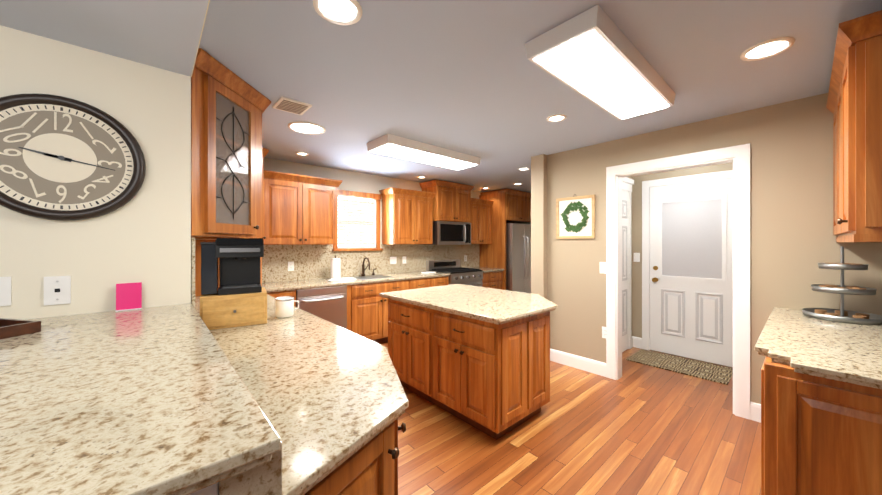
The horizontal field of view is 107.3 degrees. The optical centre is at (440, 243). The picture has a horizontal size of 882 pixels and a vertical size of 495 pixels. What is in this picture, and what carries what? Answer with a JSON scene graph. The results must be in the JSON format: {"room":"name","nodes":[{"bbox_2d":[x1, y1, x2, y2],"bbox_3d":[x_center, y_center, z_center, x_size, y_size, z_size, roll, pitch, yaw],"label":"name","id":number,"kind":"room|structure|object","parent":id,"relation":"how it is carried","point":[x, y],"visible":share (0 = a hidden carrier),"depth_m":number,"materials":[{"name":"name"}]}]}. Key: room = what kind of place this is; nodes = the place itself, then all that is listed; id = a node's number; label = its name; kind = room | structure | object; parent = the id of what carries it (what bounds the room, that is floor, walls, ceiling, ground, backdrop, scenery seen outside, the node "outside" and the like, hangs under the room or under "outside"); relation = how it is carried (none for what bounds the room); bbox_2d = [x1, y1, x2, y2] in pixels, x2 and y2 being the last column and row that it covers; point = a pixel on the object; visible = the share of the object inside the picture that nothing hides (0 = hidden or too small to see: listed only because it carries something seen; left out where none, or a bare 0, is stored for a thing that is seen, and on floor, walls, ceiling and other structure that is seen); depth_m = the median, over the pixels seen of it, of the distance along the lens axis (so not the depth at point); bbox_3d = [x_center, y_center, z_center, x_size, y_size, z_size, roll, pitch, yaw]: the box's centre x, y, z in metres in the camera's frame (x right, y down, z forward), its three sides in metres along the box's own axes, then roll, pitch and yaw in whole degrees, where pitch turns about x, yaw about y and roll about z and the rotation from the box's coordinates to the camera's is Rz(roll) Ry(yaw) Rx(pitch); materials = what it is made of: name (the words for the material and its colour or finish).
{"room":"kitchen","nodes":[
{"label":"kitchen","id":0,"kind":"room"},
{"bbox_2d":[0,25,190,319],"bbox_3d":[-2.823,0.170,0.549,3.800,2.460,0.150,0,0,-42],"label":"wall","id":1,"kind":"structure","parent":0,"point":[143,235],"depth_m":1.54,"materials":[{"name":"beige paint"}]},
{"bbox_2d":[0,277,10,305],"bbox_3d":[-1.857,0.200,1.299,0.167,0.120,0.013,0,0,-42],"label":"light switch","id":2,"kind":"object","parent":1,"relation":"attached to","point":[5,291],"visible":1,"depth_m":1.35,"materials":[{"name":"white plastic"}]},
{"bbox_2d":[44,276,70,305],"bbox_3d":[-1.702,0.210,1.440,0.078,0.125,0.008,0,0,-42],"label":"jack","id":3,"kind":"object","parent":1,"relation":"attached to","point":[57,290],"visible":1,"depth_m":1.44,"materials":[{"name":"white plastic"}]},
{"bbox_2d":[0,93,145,220],"bbox_3d":[-1.678,-0.375,1.436,0.550,0.550,0.044,0,0,-42],"label":"wall clock","id":4,"kind":"object","parent":1,"relation":"attached to","point":[49,160],"visible":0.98,"depth_m":1.44,"materials":[{"name":"black"}]},
{"bbox_2d":[0,149,21,155],"bbox_3d":[-1.788,-0.375,1.333,0.080,0.030,0.002,0,0,-42],"label":"numeral","id":5,"kind":"object","parent":4,"relation":"attached to","point":[5,151],"visible":1,"depth_m":1.34,"materials":[{"name":"beige paint"}]},
{"bbox_2d":[0,165,27,178],"bbox_3d":[-1.772,-0.295,1.347,0.002,0.031,0.080,0,-30,48],"label":"numeral","id":6,"kind":"object","parent":4,"relation":"attached to","point":[14,172],"visible":1,"depth_m":1.35,"materials":[{"name":"beige paint"}]},
{"bbox_2d":[0,126,30,142],"bbox_3d":[-1.770,-0.450,1.349,0.002,0.055,0.080,0,30,48],"label":"numeral","id":7,"kind":"object","parent":4,"relation":"attached to","point":[19,140],"visible":1,"depth_m":1.35,"materials":[{"name":"beige paint"}]},
{"bbox_2d":[21,112,48,132],"bbox_3d":[-1.731,-0.513,1.383,0.002,0.078,0.043,0,-30,48],"label":"numeral","id":8,"kind":"object","parent":4,"relation":"attached to","point":[30,118],"visible":1,"depth_m":1.38,"materials":[{"name":"beige paint"}]},
{"bbox_2d":[29,178,45,197],"bbox_3d":[-1.732,-0.237,1.382,0.002,0.080,0.032,0,30,48],"label":"numeral","id":9,"kind":"object","parent":4,"relation":"attached to","point":[35,191],"visible":1,"depth_m":1.38,"materials":[{"name":"beige paint"}]},
{"bbox_2d":[56,185,66,202],"bbox_3d":[-1.675,-0.215,1.433,0.030,0.080,0.002,0,0,-42],"label":"numeral","id":10,"kind":"object","parent":4,"relation":"attached to","point":[61,194],"visible":1,"depth_m":1.43,"materials":[{"name":"beige paint"}]},
{"bbox_2d":[54,112,72,132],"bbox_3d":[-1.671,-0.535,1.437,0.055,0.080,0.002,0,0,-42],"label":"numeral","id":11,"kind":"object","parent":4,"relation":"attached to","point":[66,127],"visible":1,"depth_m":1.44,"materials":[{"name":"beige paint"}]},
{"bbox_2d":[79,122,93,138],"bbox_3d":[-1.619,-0.513,1.483,0.002,0.078,0.007,0,30,48],"label":"numeral","id":12,"kind":"object","parent":4,"relation":"attached to","point":[86,130],"visible":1,"depth_m":1.48,"materials":[{"name":"beige paint"}]},
{"bbox_2d":[77,184,95,199],"bbox_3d":[-1.619,-0.237,1.484,0.002,0.080,0.028,0,-30,48],"label":"numeral","id":13,"kind":"object","parent":4,"relation":"attached to","point":[86,191],"visible":1,"depth_m":1.48,"materials":[{"name":"beige paint"}]},
{"bbox_2d":[92,175,112,182],"bbox_3d":[-1.578,-0.294,1.520,0.002,0.033,0.079,0,30,48],"label":"numeral","id":14,"kind":"object","parent":4,"relation":"attached to","point":[105,181],"visible":1,"depth_m":1.52,"materials":[{"name":"beige paint"}]},
{"bbox_2d":[92,140,115,153],"bbox_3d":[-1.578,-0.455,1.520,0.002,0.031,0.080,0,-30,48],"label":"numeral","id":15,"kind":"object","parent":4,"relation":"attached to","point":[106,146],"visible":1,"depth_m":1.52,"materials":[{"name":"beige paint"}]},
{"bbox_2d":[98,160,121,167],"bbox_3d":[-1.563,-0.375,1.533,0.080,0.026,0.002,0,0,-42],"label":"numeral","id":16,"kind":"object","parent":4,"relation":"attached to","point":[109,163],"visible":1,"depth_m":1.53,"materials":[{"name":"beige paint"}]},
{"bbox_2d":[191,48,270,239],"bbox_3d":[-1.643,-0.543,2.463,0.502,1.025,1.511,0,0,-42],"label":"upper cabinet","id":17,"kind":"object","parent":1,"relation":"attached to","point":[229,107],"visible":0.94,"depth_m":2.00,"materials":[{"name":"brown wood"}]},
{"bbox_2d":[0,0,209,76],"bbox_3d":[-0.942,-0.980,-1.560,3.804,0.159,5.500,0,0,-42],"label":"ceiling","id":18,"kind":"structure","parent":0,"point":[164,34],"depth_m":1.34,"materials":[{"name":"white paint"}]},
{"bbox_2d":[264,158,481,251],"bbox_3d":[-0.660,0.170,5.488,6.400,2.460,0.150,0,0,-42],"label":"wall","id":19,"kind":"structure","parent":0,"point":[362,182],"depth_m":4.80,"materials":[{"name":"beige paint"}]},
{"bbox_2d":[195,147,268,295],"bbox_3d":[-2.269,-0.276,3.403,0.817,1.528,0.817,0,0,-42],"label":"upper cabinet","id":20,"kind":"object","parent":19,"relation":"attached to","point":[265,151],"visible":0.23,"depth_m":3.00,"materials":[{"name":"brown wood"}]},
{"bbox_2d":[288,262,293,270],"bbox_3d":[-1.944,0.300,4.208,0.075,0.120,0.008,0,0,-42],"label":"electrical outlet","id":21,"kind":"object","parent":19,"relation":"attached to","point":[290,266],"visible":1,"depth_m":4.21,"materials":[{"name":"white plastic"}]},
{"bbox_2d":[332,189,382,250],"bbox_3d":[-1.279,-0.320,4.890,0.800,0.880,0.220,0,0,-42],"label":"kitchen window","id":22,"kind":"structure","parent":19,"relation":"in","point":[358,221],"depth_m":4.91,"materials":[{"name":"white glass"}]},
{"bbox_2d":[262,244,477,283],"bbox_3d":[-1.022,0.255,5.049,4.835,0.469,0.017,0,0,-42],"label":"backsplash","id":23,"kind":"structure","parent":19,"relation":"attached to","point":[311,262],"depth_m":4.67,"materials":[{"name":"beige stone"}]},
{"bbox_2d":[390,257,396,263],"bbox_3d":[-0.770,0.280,5.251,0.121,0.120,0.013,0,0,-42],"label":"light switch","id":24,"kind":"object","parent":19,"relation":"attached to","point":[393,260],"visible":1,"depth_m":5.25,"materials":[{"name":"white plastic"}]},
{"bbox_2d":[264,170,530,244],"bbox_3d":[-0.161,-0.510,5.375,5.145,1.060,0.677,0,0,-42],"label":"upper cabinet","id":25,"kind":"object","parent":19,"relation":"attached to","point":[300,209],"visible":1,"depth_m":4.95,"materials":[{"name":"brown wood"}]},
{"bbox_2d":[423,221,470,244],"bbox_3d":[0.130,-0.170,5.755,0.795,0.396,0.451,0,0,-42],"label":"microwave","id":26,"kind":"object","parent":25,"relation":"attached to","point":[450,233],"visible":0.94,"depth_m":5.56,"materials":[{"name":"silver metal"}]},
{"bbox_2d":[402,256,405,263],"bbox_3d":[-0.607,0.280,5.399,0.075,0.120,0.008,0,0,-42],"label":"electrical outlet","id":27,"kind":"object","parent":19,"relation":"attached to","point":[403,259],"visible":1,"depth_m":5.38,"materials":[{"name":"white plastic"}]},
{"bbox_2d":[199,0,881,192],"bbox_3d":[0.581,-1.110,2.140,11.000,0.100,9.000,0,0,-42],"label":"ceiling","id":28,"kind":"structure","parent":0,"point":[468,77],"depth_m":1.99,"materials":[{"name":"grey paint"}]},
{"bbox_2d":[272,96,311,114],"bbox_3d":[-1.148,-1.052,2.502,0.220,0.015,0.240,0,0,-42],"label":"ceiling vent","id":29,"kind":"object","parent":28,"relation":"in","point":[282,103],"visible":1,"depth_m":2.48,"materials":[{"name":"white metal"}]},
{"bbox_2d":[296,152,308,155],"bbox_3d":[-1.644,-1.055,3.841,0.144,0.010,0.144,0,0,-42],"label":"recessed light","id":30,"kind":"object","parent":28,"relation":"in","point":[302,153],"visible":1,"depth_m":3.83,"materials":[{"name":"white"}]},
{"bbox_2d":[288,122,325,134],"bbox_3d":[-1.233,-1.055,2.989,0.324,0.010,0.324,0,0,-42],"label":"recessed light","id":31,"kind":"object","parent":28,"relation":"attached to","point":[308,128],"visible":1,"depth_m":2.99,"materials":[{"name":"white"}]},
{"bbox_2d":[313,0,361,24],"bbox_3d":[-0.464,-1.055,1.464,0.214,0.010,0.214,0,0,-42],"label":"recessed light","id":32,"kind":"object","parent":28,"relation":"in","point":[343,12],"visible":1,"depth_m":1.48,"materials":[{"name":"white"}]},
{"bbox_2d":[366,134,480,169],"bbox_3d":[-0.148,-1.010,3.741,1.350,0.097,0.420,0,0,-42],"label":"ceiling light","id":33,"kind":"object","parent":28,"relation":"attached to","point":[400,147],"visible":1,"depth_m":3.52,"materials":[{"name":"white plastic"}]},
{"bbox_2d":[546,114,566,121],"bbox_3d":[0.977,-1.055,2.748,0.164,0.010,0.164,0,0,-42],"label":"recessed light","id":34,"kind":"object","parent":28,"relation":"in","point":[557,118],"visible":1,"depth_m":2.74,"materials":[{"name":"white"}]},
{"bbox_2d":[525,5,675,119],"bbox_3d":[1.055,-1.011,2.014,1.300,0.097,0.380,0,0,-42],"label":"ceiling light","id":35,"kind":"object","parent":28,"relation":"attached to","point":[594,55],"visible":1,"depth_m":1.77,"materials":[{"name":"white plastic"}]},
{"bbox_2d":[740,37,794,60],"bbox_3d":[1.778,-1.055,1.774,0.214,0.010,0.214,0,0,-42],"label":"recessed light","id":36,"kind":"object","parent":28,"relation":"in","point":[767,49],"visible":1,"depth_m":1.76,"materials":[{"name":"white"}]},
{"bbox_2d":[381,342,760,494],"bbox_3d":[0.581,1.425,2.140,11.000,0.050,9.000,0,0,-42],"label":"floor","id":37,"kind":"structure","parent":0,"point":[638,429],"depth_m":2.26,"materials":[{"name":"brown wood"}]},
{"bbox_2d":[0,238,408,494],"bbox_3d":[-1.621,0.685,1.932,1.535,1.430,3.877,0,0,-42],"label":"countertop","id":38,"kind":"structure","parent":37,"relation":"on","point":[181,399],"depth_m":0.79,"materials":[{"name":"stone"}]},
{"bbox_2d":[0,318,40,338],"bbox_3d":[-1.634,0.304,1.009,0.260,0.038,0.420,0,0,12],"label":"wood tray","id":39,"kind":"object","parent":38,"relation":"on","point":[12,327],"visible":1,"depth_m":1.15,"materials":[{"name":"brown wood"}]},
{"bbox_2d":[116,282,141,311],"bbox_3d":[-1.513,0.259,1.574,0.090,0.128,0.040,0,0,-42],"label":"card","id":40,"kind":"object","parent":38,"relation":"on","point":[128,296],"visible":0.88,"depth_m":1.57,"materials":[{"name":"pink paper"}]},
{"bbox_2d":[200,287,266,329],"bbox_3d":[-1.264,0.394,1.996,0.330,0.188,0.298,0,0,-31],"label":"drawer box","id":41,"kind":"object","parent":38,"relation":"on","point":[217,311],"visible":0.75,"depth_m":1.88,"materials":[{"name":"brown wood"}]},
{"bbox_2d":[200,238,263,294],"bbox_3d":[-1.271,0.135,1.989,0.313,0.328,0.305,0,0,-31],"label":"coffee maker","id":42,"kind":"object","parent":41,"relation":"on","point":[229,266],"visible":1,"depth_m":1.91,"materials":[{"name":"black plastic"}]},
{"bbox_2d":[275,296,298,317],"bbox_3d":[-1.029,0.426,2.179,0.153,0.124,0.116,0,0,-42],"label":"mug","id":43,"kind":"object","parent":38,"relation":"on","point":[285,307],"visible":1,"depth_m":2.12,"materials":[{"name":"white ceramic"}]},
{"bbox_2d":[267,288,297,306],"bbox_3d":[-1.988,0.965,3.776,0.398,0.870,0.620,0,0,-42],"label":"base cabinet","id":44,"kind":"object","parent":37,"relation":"on","point":[285,291],"depth_m":3.60,"materials":[{"name":"brown wood"}]},
{"bbox_2d":[296,285,346,328],"bbox_3d":[-1.579,0.966,4.069,0.596,0.868,0.687,0,0,-42],"label":"dishwasher","id":45,"kind":"object","parent":37,"relation":"on","point":[329,304],"visible":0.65,"depth_m":3.90,"materials":[{"name":"silver metal"}]},
{"bbox_2d":[342,280,413,343],"bbox_3d":[-0.997,0.965,4.658,1.048,0.870,0.620,0,0,-42],"label":"base cabinet","id":46,"kind":"object","parent":37,"relation":"on","point":[367,311],"depth_m":4.31,"materials":[{"name":"brown wood"}]},
{"bbox_2d":[262,272,449,291],"bbox_3d":[-1.342,0.510,4.343,3.418,0.040,0.647,0,0,-42],"label":"countertop","id":47,"kind":"structure","parent":46,"relation":"on","point":[278,285],"depth_m":4.21,"materials":[{"name":"beige stone"}]},
{"bbox_2d":[330,255,339,278],"bbox_3d":[-1.428,0.327,4.396,0.150,0.322,0.150,0,0,-42],"label":"paper towel","id":48,"kind":"object","parent":47,"relation":"on","point":[335,267],"visible":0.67,"depth_m":4.34,"materials":[{"name":"white paper"}]},
{"bbox_2d":[327,277,356,281],"bbox_3d":[-1.298,0.476,4.256,0.340,0.024,0.160,0,0,-38],"label":"dish towels","id":49,"kind":"object","parent":47,"relation":"on","point":[340,279],"visible":0.98,"depth_m":4.20,"materials":[{"name":"white fabric"}]},
{"bbox_2d":[361,257,369,275],"bbox_3d":[-1.077,0.347,4.782,0.114,0.281,0.225,0,0,-42],"label":"faucet","id":50,"kind":"object","parent":47,"relation":"on","point":[363,269],"visible":0.94,"depth_m":4.81,"materials":[{"name":"brown metal"}]},
{"bbox_2d":[414,276,433,288],"bbox_3d":[-0.509,0.965,5.093,0.540,0.870,0.620,0,0,-42],"label":"base cabinet","id":51,"kind":"object","parent":37,"relation":"on","point":[423,281],"depth_m":4.91,"materials":[{"name":"brown wood"}]},
{"bbox_2d":[434,276,448,286],"bbox_3d":[-0.241,0.965,5.332,0.458,0.870,0.620,0,0,-42],"label":"base cabinet","id":52,"kind":"object","parent":37,"relation":"on","point":[438,280],"depth_m":5.14,"materials":[{"name":"brown wood"}]},
{"bbox_2d":[426,259,482,286],"bbox_3d":[0.258,0.855,5.706,0.776,1.090,0.690,0,0,-42],"label":"range","id":53,"kind":"object","parent":37,"relation":"on","point":[464,276],"visible":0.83,"depth_m":5.63,"materials":[{"name":"silver metal"}]},
{"bbox_2d":[380,296,549,439],"bbox_3d":[0.169,0.970,2.931,0.747,0.860,1.392,0,0,-42],"label":"kitchen island","id":54,"kind":"object","parent":37,"relation":"on","point":[477,357],"depth_m":2.47,"materials":[{"name":"brown wood"}]},
{"bbox_2d":[379,284,557,323],"bbox_3d":[0.298,0.520,3.060,1.120,0.040,1.510,0,0,-42],"label":"island countertop","id":55,"kind":"structure","parent":54,"relation":"on","point":[499,306],"depth_m":2.78,"materials":[{"name":"beige stone"}]},
{"bbox_2d":[481,272,505,289],"bbox_3d":[0.752,0.965,6.216,0.633,0.870,0.620,0,0,-42],"label":"base cabinet","id":56,"kind":"object","parent":37,"relation":"on","point":[496,280],"depth_m":6.02,"materials":[{"name":"brown wood"}]},
{"bbox_2d":[475,268,505,271],"bbox_3d":[0.756,0.510,6.211,0.633,0.040,0.647,0,0,-42],"label":"countertop","id":57,"kind":"structure","parent":56,"relation":"on","point":[484,269],"depth_m":6.10,"materials":[{"name":"beige stone"}]},
{"bbox_2d":[506,223,530,292],"bbox_3d":[1.450,0.510,6.689,0.900,1.780,0.822,0,0,-42],"label":"refrigerator","id":58,"kind":"object","parent":37,"relation":"on","point":[518,257],"visible":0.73,"depth_m":6.26,"materials":[{"name":"silver metal"}]},
{"bbox_2d":[626,349,732,384],"bbox_3d":[2.727,1.393,3.730,0.560,0.011,0.920,0,0,-42],"label":"entry rug","id":59,"kind":"object","parent":37,"relation":"on","point":[709,372],"visible":0.86,"depth_m":3.68,"materials":[{"name":"beige fabric"}]},
{"bbox_2d":[761,367,881,494],"bbox_3d":[1.896,0.965,1.284,0.531,0.870,0.872,0,0,-42],"label":"base cabinet","id":60,"kind":"object","parent":37,"relation":"on","point":[821,406],"depth_m":1.31,"materials":[{"name":"brown wood"}]},
{"bbox_2d":[754,307,881,390],"bbox_3d":[2.262,0.510,1.602,1.597,0.040,0.940,0,0,-42],"label":"countertop","id":61,"kind":"structure","parent":60,"relation":"on","point":[790,340],"depth_m":1.52,"materials":[{"name":"beige stone"}]},
{"bbox_2d":[802,246,881,324],"bbox_3d":[2.597,0.255,2.101,0.348,0.466,0.348,0,0,-42],"label":"tiered tray","id":62,"kind":"object","parent":61,"relation":"on","point":[841,314],"visible":1,"depth_m":2.07,"materials":[{"name":"grey metal"}]},
{"bbox_2d":[627,176,632,335],"bbox_3d":[2.111,0.170,4.038,1.170,2.460,0.100,0,0,-42],"label":"wall","id":63,"kind":"structure","parent":0,"point":[631,177],"depth_m":4.39,"materials":[{"name":"beige paint"}]},
{"bbox_2d":[622,177,633,351],"bbox_3d":[2.260,0.280,4.073,0.800,2.240,0.043,0,0,-42],"label":"closet door","id":64,"kind":"structure","parent":63,"relation":"in","point":[627,183],"depth_m":4.21,"materials":[{"name":"white wood"}]},
{"bbox_2d":[633,162,732,367],"bbox_3d":[4.060,0.170,2.835,0.120,2.460,5.410,0,0,-42],"label":"wall","id":65,"kind":"structure","parent":0,"point":[636,267],"depth_m":4.33,"materials":[{"name":"beige paint"}]},
{"bbox_2d":[634,253,639,261],"bbox_3d":[2.622,0.190,4.349,0.013,0.120,0.075,0,0,-42],"label":"light switch","id":66,"kind":"object","parent":65,"relation":"attached to","point":[636,257],"visible":1,"depth_m":4.34,"materials":[{"name":"white plastic"}]},
{"bbox_2d":[642,170,732,366],"bbox_3d":[2.983,0.293,3.891,0.080,2.215,1.030,0,0,-42],"label":"exterior door","id":67,"kind":"structure","parent":65,"relation":"in","point":[687,268],"depth_m":3.92,"materials":[{"name":"white wood"}]},
{"bbox_2d":[531,93,881,403],"bbox_3d":[3.042,0.170,2.008,0.140,2.460,5.530,0,0,-42],"label":"wall","id":68,"kind":"structure","parent":0,"point":[793,243],"depth_m":2.56,"materials":[{"name":"beige paint"}]},
{"bbox_2d":[556,195,594,238],"bbox_3d":[1.499,-0.301,3.641,0.028,0.502,0.440,0,0,-42],"label":"framed picture","id":69,"kind":"object","parent":68,"relation":"attached to","point":[575,217],"visible":1,"depth_m":3.63,"materials":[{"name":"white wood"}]},
{"bbox_2d":[550,349,605,376],"bbox_3d":[1.495,1.330,3.644,0.034,0.140,0.690,0,0,-42],"label":"baseboard","id":70,"kind":"structure","parent":68,"relation":"attached to","point":[583,363],"depth_m":3.61,"materials":[{"name":"white wood"}]},
{"bbox_2d":[600,262,605,273],"bbox_3d":[1.709,0.260,3.419,0.013,0.120,0.075,0,0,-42],"label":"light switch","id":71,"kind":"object","parent":68,"relation":"attached to","point":[602,267],"visible":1,"depth_m":3.42,"materials":[{"name":"white plastic"}]},
{"bbox_2d":[602,326,605,337],"bbox_3d":[1.727,0.940,3.402,0.008,0.120,0.075,0,0,-42],"label":"outlet","id":72,"kind":"object","parent":68,"relation":"attached to","point":[603,332],"visible":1,"depth_m":3.42,"materials":[{"name":"white plastic"}]},
{"bbox_2d":[606,143,749,419],"bbox_3d":[2.145,0.305,3.031,0.156,2.190,1.090,0,0,-42],"label":"door frame","id":73,"kind":"structure","parent":68,"relation":"attached to","point":[738,156],"depth_m":2.71,"materials":[{"name":"white wood"}]},
{"bbox_2d":[750,401,760,422],"bbox_3d":[2.803,1.330,2.191,0.014,0.140,1.040,0,0,-42],"label":"baseboard","id":74,"kind":"structure","parent":68,"relation":"attached to","point":[755,408],"depth_m":2.55,"materials":[{"name":"white wood"}]},
{"bbox_2d":[830,90,833,234],"bbox_3d":[2.682,-0.505,1.969,0.485,0.930,0.370,0,0,-42],"label":"upper cabinet","id":75,"kind":"object","parent":68,"relation":"attached to","point":[831,91],"depth_m":2.23,"materials":[{"name":"brown wood"}]},
{"bbox_2d":[834,66,837,237],"bbox_3d":[2.400,-0.505,1.719,0.548,0.930,0.370,0,0,-42],"label":"upper cabinet","id":76,"kind":"object","parent":68,"relation":"attached to","point":[835,67],"depth_m":2.01,"materials":[{"name":"brown wood"}]},
{"bbox_2d":[838,10,881,237],"bbox_3d":[2.115,-0.505,1.464,0.497,0.930,0.370,0,0,-42],"label":"upper cabinet","id":77,"kind":"object","parent":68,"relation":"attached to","point":[854,103],"depth_m":1.42,"materials":[{"name":"brown wood"}]}
]}

